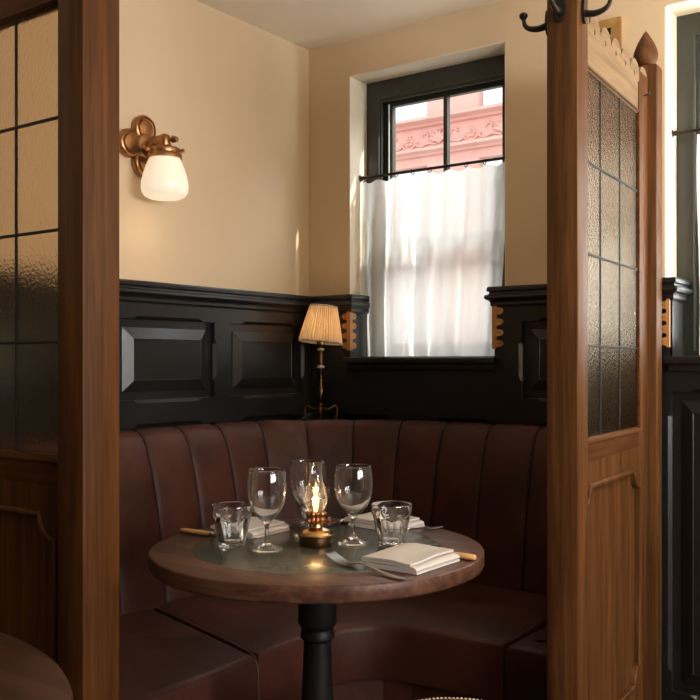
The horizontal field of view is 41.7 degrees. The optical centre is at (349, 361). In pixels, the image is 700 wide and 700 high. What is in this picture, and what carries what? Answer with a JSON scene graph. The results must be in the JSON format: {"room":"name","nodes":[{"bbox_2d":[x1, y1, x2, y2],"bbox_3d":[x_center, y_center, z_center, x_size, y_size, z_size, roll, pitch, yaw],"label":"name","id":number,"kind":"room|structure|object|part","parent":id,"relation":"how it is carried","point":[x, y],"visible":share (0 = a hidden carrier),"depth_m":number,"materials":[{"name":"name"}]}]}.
{"room":"restaurant","nodes":[
{"label":"restaurant","id":0,"kind":"room"},
{"bbox_2d":[119,0,308,295],"bbox_3d":[-1.880,-0.038,1.408,0.180,2.377,5.960,0,0,36],"label":"wall","id":1,"kind":"structure","parent":0,"point":[234,93],"depth_m":3.20,"materials":[{"name":"beige paint"}]},
{"bbox_2d":[119,115,188,200],"bbox_3d":[-0.591,-0.644,2.875,0.180,0.278,0.210,0,0,36],"label":"wall sconce","id":2,"kind":"object","parent":1,"relation":"attached to","point":[159,165],"visible":0.99,"depth_m":2.84,"materials":[{"name":"white glass"}]},
{"bbox_3d":[-0.649,-0.684,2.918,0.035,0.198,0.210,0,0,36],"label":"plate","id":3,"kind":"part","parent":2,"relation":"part of","materials":[{"name":"brown metal"}]},
{"bbox_3d":[-0.601,-0.685,2.883,0.100,0.050,0.040,0,0,36],"label":"arm","id":4,"kind":"part","parent":2,"relation":"part of","materials":[{"name":"brown metal"}]},
{"bbox_3d":[-0.577,-0.575,2.865,0.147,0.138,0.147,0,0,36],"label":"lamp shade","id":5,"kind":"part","parent":2,"relation":"part of","materials":[{"name":"white glass"}]},
{"bbox_2d":[119,279,369,429],"bbox_3d":[-0.910,0.448,2.378,0.250,1.404,3.110,0,0,36],"label":"wall paneling","id":6,"kind":"structure","parent":1,"relation":"attached to","point":[189,354],"depth_m":3.15,"materials":[{"name":"black paint"}]},
{"bbox_3d":[-0.596,-0.007,2.993,0.018,0.203,0.363,0,0,36],"label":"raised panel","id":7,"kind":"part","parent":6,"relation":"part of","materials":[{"name":"black paint"}]},
{"bbox_3d":[-0.910,-0.220,2.378,0.250,0.068,3.110,0,0,36],"label":"dado rail","id":8,"kind":"part","parent":6,"relation":"part of","materials":[{"name":"black paint"}]},
{"bbox_3d":[-0.309,-0.007,3.388,0.018,0.203,0.347,0,0,36],"label":"raised panel","id":9,"kind":"part","parent":6,"relation":"part of","materials":[{"name":"black paint"}]},
{"bbox_2d":[196,0,503,49],"bbox_3d":[0.053,-1.277,0.003,4.960,0.100,5.960,0,0,36],"label":"ceiling","id":10,"kind":"structure","parent":0,"point":[307,24],"depth_m":3.25,"materials":[{"name":"paint"}]},
{"bbox_2d":[309,0,682,295],"bbox_3d":[1.752,-0.038,2.341,4.600,2.377,0.180,0,0,36],"label":"wall","id":11,"kind":"structure","parent":0,"point":[331,66],"depth_m":3.16,"materials":[{"name":"beige paint"}]},
{"bbox_2d":[342,311,355,349],"bbox_3d":[-0.004,-0.117,3.484,0.039,0.146,0.040,0,0,36],"label":"bracket","id":12,"kind":"object","parent":11,"relation":"attached to","point":[349,326],"visible":0.98,"depth_m":3.47,"materials":[{"name":"brown wood"}]},
{"bbox_2d":[343,41,505,370],"bbox_3d":[0.296,-0.530,3.360,0.658,1.119,0.240,0,0,36],"label":"window","id":13,"kind":"structure","parent":11,"relation":"in","point":[375,96],"depth_m":3.47,"materials":[{"name":"paint"}]},
{"bbox_3d":[0.286,-0.110,3.346,0.658,0.189,0.142,0,0,36],"label":"reveal panel","id":14,"kind":"part","parent":13,"relation":"part of","materials":[{"name":"black paint"}]},
{"bbox_3d":[0.151,-0.657,3.574,0.005,0.685,0.006,0,0,36],"label":"sash cord","id":15,"kind":"part","parent":13,"relation":"part of","materials":[{"name":"white fabric"}]},
{"bbox_2d":[359,156,504,181],"bbox_3d":[0.303,-0.709,3.369,0.657,0.028,0.026,0,0,36],"label":"curtain rod","id":16,"kind":"object","parent":13,"relation":"attached to","point":[361,178],"visible":0.91,"depth_m":3.37,"materials":[{"name":"metal"}]},
{"bbox_2d":[361,162,504,356],"bbox_3d":[0.298,-0.358,3.383,0.626,0.675,0.047,0,0,36],"label":"cafe curtain","id":17,"kind":"object","parent":16,"relation":"hanging from","point":[432,244],"visible":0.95,"depth_m":3.38,"materials":[{"name":"white fabric"}]},
{"bbox_3d":[0.359,-0.723,3.442,0.544,0.585,0.023,0,0,36],"label":"sash","id":18,"kind":"part","parent":13,"relation":"part of","materials":[{"name":"green paint"}]},
{"bbox_3d":[0.345,-0.253,3.422,0.544,0.435,0.023,0,0,36],"label":"sash","id":19,"kind":"part","parent":13,"relation":"part of","materials":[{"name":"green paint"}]},
{"bbox_2d":[492,306,502,348],"bbox_3d":[0.507,-0.117,3.113,0.039,0.146,0.040,0,0,36],"label":"bracket","id":20,"kind":"object","parent":11,"relation":"attached to","point":[496,311],"visible":1,"depth_m":3.10,"materials":[{"name":"brown wood"}]},
{"bbox_2d":[310,277,699,699],"bbox_3d":[1.068,0.448,2.761,3.000,1.404,0.165,0,0,36],"label":"wainscoting","id":21,"kind":"structure","parent":11,"relation":"attached to","point":[515,392],"depth_m":3.04,"materials":[{"name":"black paint"}]},
{"bbox_3d":[0.722,-0.007,2.957,0.308,0.203,0.018,0,0,36],"label":"raised panel","id":22,"kind":"part","parent":21,"relation":"part of","materials":[{"name":"black paint"}]},
{"bbox_3d":[0.760,-0.220,2.985,0.642,0.068,0.165,0,0,36],"label":"dado rail","id":23,"kind":"part","parent":21,"relation":"part of","materials":[{"name":"black paint"}]},
{"bbox_3d":[1.078,0.540,2.698,0.208,0.848,0.018,0,0,36],"label":"raised panel","id":24,"kind":"part","parent":21,"relation":"part of","materials":[{"name":"black paint"}]},
{"bbox_2d":[598,16,621,48],"bbox_3d":[0.766,-1.000,2.938,0.203,0.160,0.012,0,0,36],"label":"air vent","id":25,"kind":"object","parent":11,"relation":"in","point":[613,25],"visible":0.15,"depth_m":2.88,"materials":[{"name":"gold metal"}]},
{"bbox_2d":[662,299,669,346],"bbox_3d":[0.947,-0.117,2.773,0.033,0.146,0.008,0,0,36],"label":"bracket","id":26,"kind":"object","parent":11,"relation":"attached to","point":[666,304],"visible":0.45,"depth_m":2.77,"materials":[{"name":"brown wood"}]},
{"bbox_2d":[663,0,699,371],"bbox_3d":[1.259,-0.530,2.660,0.658,1.119,0.240,0,0,36],"label":"window","id":27,"kind":"structure","parent":11,"relation":"in","point":[681,18],"depth_m":2.87,"materials":[{"name":"paint"}]},
{"bbox_3d":[1.249,-0.110,2.646,0.658,0.189,0.142,0,0,36],"label":"reveal panel","id":28,"kind":"part","parent":27,"relation":"part of","materials":[{"name":"black paint"}]},
{"bbox_2d":[671,128,699,137],"bbox_3d":[1.266,-0.709,2.670,0.657,0.028,0.026,0,0,36],"label":"curtain rod","id":29,"kind":"object","parent":27,"relation":"attached to","point":[673,133],"visible":1,"depth_m":2.84,"materials":[{"name":"metal"}]},
{"bbox_2d":[671,129,677,137],"bbox_3d":[1.008,-0.710,2.857,0.019,0.026,0.026,0,0,36],"label":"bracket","id":30,"kind":"object","parent":29,"relation":"attached to","point":[674,133],"depth_m":2.85,"materials":[{"name":"metal"}]},
{"bbox_2d":[697,134,699,354],"bbox_3d":[1.296,-0.358,2.653,0.570,0.675,0.037,0,0,37],"label":"cafe curtain","id":31,"kind":"object","parent":29,"relation":"hanging from","point":[698,135],"visible":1,"depth_m":2.81,"materials":[{"name":"white fabric"}]},
{"bbox_3d":[1.310,-0.552,2.730,0.658,1.075,0.067,0,0,36],"label":"frame","id":32,"kind":"part","parent":27,"relation":"part of","materials":[{"name":"green paint"}]},
{"bbox_3d":[1.322,-0.723,2.742,0.544,0.585,0.023,0,0,36],"label":"sash","id":33,"kind":"part","parent":27,"relation":"part of","materials":[{"name":"green paint"}]},
{"bbox_3d":[1.308,-0.253,2.723,0.544,0.435,0.023,0,0,36],"label":"sash","id":34,"kind":"part","parent":27,"relation":"part of","materials":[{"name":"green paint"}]},
{"bbox_3d":[0.053,1.200,0.003,4.960,0.100,5.960,0,0,36],"label":"floor","id":35,"kind":"structure","parent":0,"visible":0},
{"bbox_2d":[0,632,73,699],"bbox_3d":[-0.805,0.770,0.942,1.000,0.760,1.000,0,0,36],"label":"round table","id":36,"kind":"object","parent":35,"relation":"on","point":[26,672],"visible":1,"depth_m":1.15,"materials":[{"name":"brown wood"}]},
{"bbox_2d":[0,0,118,699],"bbox_3d":[-0.794,-0.038,1.988,0.793,2.377,0.089,0,0,36],"label":"screen","id":37,"kind":"object","parent":35,"relation":"on","point":[59,59],"visible":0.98,"depth_m":1.78,"materials":[{"name":"brown wood"}]},
{"bbox_3d":[-0.762,0.598,1.965,0.521,0.708,0.020,0,0,36],"label":"panel","id":38,"kind":"part","parent":37,"relation":"part of","materials":[{"name":"brown wood"}]},
{"bbox_3d":[-0.781,0.606,1.953,0.511,0.619,0.013,0,0,36],"label":"panel moulding","id":39,"kind":"part","parent":37,"relation":"part of","materials":[{"name":"brown wood"}]},
{"bbox_3d":[-0.763,-0.756,1.964,0.521,0.097,0.034,0,0,36],"label":"rail","id":40,"kind":"part","parent":37,"relation":"part of","materials":[{"name":"brown wood"}]},
{"bbox_3d":[-0.766,-0.262,1.966,0.529,0.900,0.004,0,0,36],"label":"leaded glass","id":41,"kind":"part","parent":37,"relation":"part of","materials":[{"name":"clear glass"}]},
{"bbox_3d":[-0.763,0.214,1.964,0.521,0.061,0.036,0,0,36],"label":"glazing rail","id":42,"kind":"part","parent":37,"relation":"part of","materials":[{"name":"brown wood"}]},
{"bbox_3d":[-0.504,-0.038,1.778,0.078,2.377,0.089,0,0,36],"label":"post","id":43,"kind":"part","parent":37,"relation":"part of","materials":[{"name":"brown wood"}]},
{"bbox_2d":[148,518,483,699],"bbox_3d":[-0.069,0.770,1.950,0.700,0.760,0.700,0,0,36],"label":"round table","id":44,"kind":"object","parent":35,"relation":"on","point":[308,578],"visible":0.76,"depth_m":1.78,"materials":[{"name":"brown wood"}]},
{"bbox_2d":[180,528,257,538],"bbox_3d":[-0.294,0.383,2.042,0.208,0.012,0.018,0,0,29],"label":"table knife","id":45,"kind":"object","parent":44,"relation":"on","point":[182,530],"visible":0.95,"depth_m":2.06,"materials":[{"name":"wood"}]},
{"bbox_3d":[-0.348,0.383,2.073,0.085,0.012,0.016,0,0,29],"label":"handle","id":46,"kind":"part","parent":45,"relation":"part of","materials":[{"name":"brown wood"}]},
{"bbox_3d":[-0.258,0.383,2.021,0.124,0.011,0.018,0,0,29],"label":"blade","id":47,"kind":"part","parent":45,"relation":"part of","materials":[{"name":"metal"}]},
{"bbox_2d":[211,502,252,548],"bbox_3d":[-0.248,0.345,1.940,0.087,0.089,0.087,0,0,25],"label":"tumbler","id":48,"kind":"object","parent":44,"relation":"on","point":[231,519],"visible":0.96,"depth_m":1.91,"materials":[{"name":"clear glass"}]},
{"bbox_2d":[210,517,289,537],"bbox_3d":[-0.229,0.378,2.109,0.127,0.023,0.130,0,0,33],"label":"napkin","id":49,"kind":"object","parent":44,"relation":"on","point":[256,529],"visible":0.4,"depth_m":2.09,"materials":[{"name":"fabric"}]},
{"bbox_2d":[247,467,286,552],"bbox_3d":[-0.173,0.306,1.909,0.082,0.166,0.082,0,0,36],"label":"wine glass","id":50,"kind":"object","parent":44,"relation":"on","point":[266,486],"visible":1,"depth_m":1.88,"materials":[{"name":"clear glass"}]},
{"bbox_2d":[279,520,304,526],"bbox_3d":[-0.178,0.379,2.187,0.206,0.017,0.025,0,0,30],"label":"fork","id":51,"kind":"object","parent":44,"relation":"on","point":[286,523],"visible":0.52,"depth_m":2.16,"materials":[{"name":"metal"}]},
{"bbox_2d":[289,459,325,536],"bbox_3d":[-0.095,0.306,2.070,0.082,0.166,0.082,0,0,36],"label":"wine glass","id":52,"kind":"object","parent":44,"relation":"on","point":[299,476],"visible":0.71,"depth_m":2.04,"materials":[{"name":"clear glass"}]},
{"bbox_2d":[295,486,329,526],"bbox_3d":[-0.092,0.345,2.198,0.087,0.089,0.087,0,0,-16],"label":"tumbler","id":53,"kind":"object","parent":44,"relation":"on","point":[321,504],"visible":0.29,"depth_m":2.17,"materials":[{"name":"clear glass"}]},
{"bbox_2d":[297,462,333,548],"bbox_3d":[-0.073,0.302,1.955,0.078,0.174,0.078,0,0,36],"label":"oil lamp","id":54,"kind":"object","parent":44,"relation":"on","point":[315,536],"visible":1,"depth_m":1.94,"materials":[{"name":"gold metal"}]},
{"bbox_3d":[-0.073,0.331,1.955,0.048,0.028,0.048,0,0,36],"label":"burner","id":55,"kind":"part","parent":54,"relation":"part of","materials":[{"name":"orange metal"}]},
{"bbox_3d":[-0.050,0.336,1.948,0.019,0.017,0.017,0,0,6],"label":"wick knob","id":56,"kind":"part","parent":54,"relation":"part of","materials":[{"name":"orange metal"}]},
{"bbox_2d":[323,518,350,526],"bbox_3d":[-0.031,0.383,2.195,0.018,0.012,0.208,0,0,36],"label":"table knife","id":57,"kind":"object","parent":44,"relation":"on","point":[341,521],"visible":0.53,"depth_m":2.19,"materials":[{"name":"metal"}]},
{"bbox_3d":[-0.056,0.383,2.162,0.018,0.011,0.124,0,0,36],"label":"blade","id":58,"kind":"part","parent":57,"relation":"part of","materials":[{"name":"metal"}]},
{"bbox_2d":[334,464,372,545],"bbox_3d":[0.008,0.306,1.977,0.082,0.166,0.082,0,0,36],"label":"wine glass","id":59,"kind":"object","parent":44,"relation":"on","point":[353,484],"visible":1,"depth_m":1.95,"materials":[{"name":"clear glass"}]},
{"bbox_2d":[326,552,405,579],"bbox_3d":[0.029,0.379,1.716,0.025,0.017,0.206,0,0,-41],"label":"fork","id":60,"kind":"object","parent":44,"relation":"on","point":[342,562],"visible":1,"depth_m":1.72,"materials":[{"name":"metal"}]},
{"bbox_2d":[345,512,424,529],"bbox_3d":[0.082,0.378,2.188,0.155,0.022,0.112,0,0,39],"label":"napkin","id":61,"kind":"object","parent":44,"relation":"on","point":[366,520],"visible":0.38,"depth_m":2.17,"materials":[{"name":"fabric"}]},
{"bbox_2d":[371,501,411,547],"bbox_3d":[0.088,0.345,1.953,0.087,0.089,0.087,0,0,7],"label":"tumbler","id":62,"kind":"object","parent":44,"relation":"on","point":[391,518],"visible":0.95,"depth_m":1.93,"materials":[{"name":"clear glass"}]},
{"bbox_2d":[361,543,459,574],"bbox_3d":[0.118,0.377,1.778,0.129,0.023,0.151,0,0,38],"label":"napkin","id":63,"kind":"object","parent":44,"relation":"on","point":[410,558],"visible":1,"depth_m":1.75,"materials":[{"name":"fabric"}]},
{"bbox_2d":[406,526,442,533],"bbox_3d":[0.142,0.379,2.086,0.025,0.017,0.206,0,0,44],"label":"fork","id":64,"kind":"object","parent":44,"relation":"on","point":[436,527],"visible":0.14,"depth_m":2.12,"materials":[{"name":"metal"}]},
{"bbox_2d":[386,545,475,559],"bbox_3d":[0.161,0.383,1.864,0.208,0.012,0.018,0,0,35],"label":"table knife","id":65,"kind":"object","parent":44,"relation":"on","point":[462,555],"visible":0.39,"depth_m":1.81,"materials":[{"name":"wood"}]},
{"bbox_3d":[0.211,0.383,1.827,0.085,0.012,0.016,0,0,35],"label":"handle","id":66,"kind":"part","parent":65,"relation":"part of","materials":[{"name":"brown wood"}]},
{"bbox_2d":[119,419,546,699],"bbox_3d":[-0.098,0.676,2.532,1.321,0.948,1.624,0,0,36],"label":"banquette","id":67,"kind":"object","parent":35,"relation":"on","point":[484,637],"visible":0.53,"depth_m":2.64,"materials":[{"name":"brown leather"}]},
{"bbox_2d":[119,609,255,699],"bbox_3d":[-0.548,0.778,2.260,0.575,0.163,0.635,0,0,36],"label":"seat cushion","id":68,"kind":"object","parent":67,"relation":"on","point":[165,654],"depth_m":2.20,"materials":[{"name":"brown leather"}]},
{"bbox_2d":[298,304,342,419],"bbox_3d":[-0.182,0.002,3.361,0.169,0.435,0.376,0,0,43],"label":"table lamp","id":69,"kind":"object","parent":67,"relation":"on","point":[321,325],"visible":0.96,"depth_m":3.40,"materials":[{"name":"beige fabric"}]},
{"bbox_3d":[-0.105,-0.141,3.441,0.165,0.134,0.166,2,-4,36],"label":"lamp shade","id":70,"kind":"part","parent":69,"relation":"part of","materials":[{"name":"fabric"}]},
{"bbox_3d":[-0.111,-0.074,3.437,0.169,0.006,0.169,3,-4,36],"label":"shade trim","id":71,"kind":"part","parent":69,"relation":"part of","materials":[{"name":"beige fabric"}]},
{"bbox_3d":[-0.109,0.045,3.438,0.031,0.250,0.031,0,0,36],"label":"stem","id":72,"kind":"part","parent":69,"relation":"part of","materials":[{"name":"gold metal"}]},
{"bbox_3d":[-0.099,-0.207,3.445,0.109,0.006,0.109,2,-4,36],"label":"shade trim","id":73,"kind":"part","parent":69,"relation":"part of","materials":[{"name":"fabric"}]},
{"bbox_2d":[159,582,546,699],"bbox_3d":[0.012,0.778,2.648,1.025,0.163,0.969,0,0,36],"label":"seat cushion","id":74,"kind":"object","parent":67,"relation":"on","point":[460,640],"depth_m":2.46,"materials":[{"name":"brown leather"}]},
{"bbox_3d":[-0.103,0.953,2.524,1.285,0.195,1.605,0,0,36],"label":"seat","id":75,"kind":"part","parent":67,"relation":"part of","materials":[{"name":"brown leather"}]},
{"bbox_2d":[506,626,546,699],"bbox_3d":[0.602,0.778,2.482,0.130,0.163,0.545,0,0,36],"label":"seat cushion","id":76,"kind":"object","parent":67,"relation":"on","point":[526,651],"depth_m":2.28,"materials":[{"name":"brown leather"}]},
{"bbox_2d":[421,697,478,699],"bbox_3d":[0.207,0.919,1.760,0.328,0.463,0.327,0,0,36],"label":"stool","id":77,"kind":"object","parent":35,"relation":"on","point":[437,698],"visible":1,"depth_m":1.91,"materials":[{"name":"leather"}]},
{"bbox_3d":[0.207,0.720,1.760,0.320,0.064,0.320,0,0,36],"label":"seat","id":78,"kind":"part","parent":77,"relation":"part of","materials":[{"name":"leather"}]},
{"bbox_2d":[547,0,661,699],"bbox_3d":[0.691,-0.038,2.437,0.080,2.377,0.793,0,0,32],"label":"screen","id":79,"kind":"object","parent":35,"relation":"on","point":[604,136],"visible":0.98,"depth_m":2.34,"materials":[{"name":"brown wood"}]},
{"bbox_2d":[519,10,546,34],"bbox_3d":[0.435,-0.797,2.174,0.074,0.065,0.026,0,0,32],"label":"coat hook","id":80,"kind":"object","parent":79,"relation":"attached to","point":[523,16],"visible":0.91,"depth_m":2.17,"materials":[{"name":"metal"}]},
{"bbox_3d":[0.412,-0.821,2.188,0.021,0.018,0.021,0,0,32],"label":"knob","id":81,"kind":"part","parent":80,"relation":"part of","materials":[{"name":"metal"}]},
{"bbox_3d":[0.437,-0.797,2.172,0.066,0.039,0.017,0,0,32],"label":"arm","id":82,"kind":"part","parent":80,"relation":"part of","materials":[{"name":"metal"}]},
{"bbox_3d":[0.464,-0.795,2.156,0.006,0.060,0.026,0,0,32],"label":"plate","id":83,"kind":"part","parent":80,"relation":"part of","materials":[{"name":"metal"}]},
{"bbox_2d":[549,0,565,21],"bbox_3d":[0.461,-0.807,2.068,0.026,0.065,0.074,0,0,32],"label":"coat hook","id":84,"kind":"object","parent":79,"relation":"attached to","point":[558,7],"visible":1,"depth_m":2.09,"materials":[{"name":"metal"}]},
{"bbox_3d":[0.462,-0.807,2.071,0.017,0.039,0.066,0,0,32],"label":"arm","id":85,"kind":"part","parent":84,"relation":"part of","materials":[{"name":"metal"}]},
{"bbox_3d":[0.504,-0.038,2.132,0.074,2.377,0.078,0,0,32],"label":"post","id":86,"kind":"part","parent":79,"relation":"part of","materials":[{"name":"brown wood"}]},
{"bbox_2d":[581,0,611,23],"bbox_3d":[0.566,-0.807,2.091,0.074,0.065,0.026,0,0,32],"label":"coat hook","id":87,"kind":"object","parent":79,"relation":"attached to","point":[585,13],"visible":1,"depth_m":2.10,"materials":[{"name":"metal"}]},
{"bbox_3d":[0.538,-0.805,2.110,0.006,0.060,0.026,0,0,32],"label":"plate","id":88,"kind":"part","parent":87,"relation":"part of","materials":[{"name":"metal"}]},
{"bbox_3d":[0.565,-0.807,2.093,0.066,0.039,0.017,0,0,32],"label":"arm","id":89,"kind":"part","parent":87,"relation":"part of","materials":[{"name":"metal"}]},
{"bbox_3d":[0.666,0.598,2.406,0.020,0.708,0.521,0,0,32],"label":"panel","id":90,"kind":"part","parent":79,"relation":"part of","materials":[{"name":"brown wood"}]},
{"bbox_3d":[0.679,-0.262,2.403,0.004,0.900,0.529,0,0,32],"label":"leaded glass","id":91,"kind":"part","parent":79,"relation":"part of","materials":[{"name":"clear glass"}]},
{"bbox_3d":[0.668,-0.756,2.405,0.034,0.097,0.521,0,0,32],"label":"rail","id":92,"kind":"part","parent":79,"relation":"part of","materials":[{"name":"brown wood"}]},
{"bbox_3d":[0.668,0.214,2.405,0.036,0.061,0.521,0,0,32],"label":"glazing rail","id":93,"kind":"part","parent":79,"relation":"part of","materials":[{"name":"brown wood"}]},
{"bbox_3d":[0.688,0.606,2.403,0.013,0.619,0.511,0,0,32],"label":"panel moulding","id":94,"kind":"part","parent":79,"relation":"part of","materials":[{"name":"brown wood"}]},
{"bbox_3d":[0.882,0.137,2.743,0.080,2.026,0.068,0,0,32],"label":"wall post","id":95,"kind":"part","parent":79,"relation":"part of","materials":[{"name":"brown wood"}]},
{"label":"outside","id":96,"kind":"structure","parent":0,"visible":0},
{"bbox_3d":[2.612,1.350,9.139,26.000,0.100,11.810,0,0,36],"label":"ground","id":97,"kind":"structure","parent":96,"visible":0},
{"bbox_2d":[396,88,501,178],"bbox_3d":[2.305,-2.400,10.419,18.000,7.400,0.700,0,0,36],"label":"building","id":98,"kind":"structure","parent":97,"relation":"on","point":[475,118],"depth_m":11.21,"materials":[{"name":"pink paint"}]},
{"bbox_3d":[2.293,-2.605,10.403,18.000,0.090,0.140,0,0,36],"label":"cornice","id":99,"kind":"part","parent":98,"relation":"part of","materials":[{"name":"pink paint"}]},
{"bbox_3d":[2.276,-2.965,10.378,18.000,0.090,0.200,0,0,36],"label":"cornice","id":100,"kind":"part","parent":98,"relation":"part of","materials":[{"name":"pink paint"}]}
]}

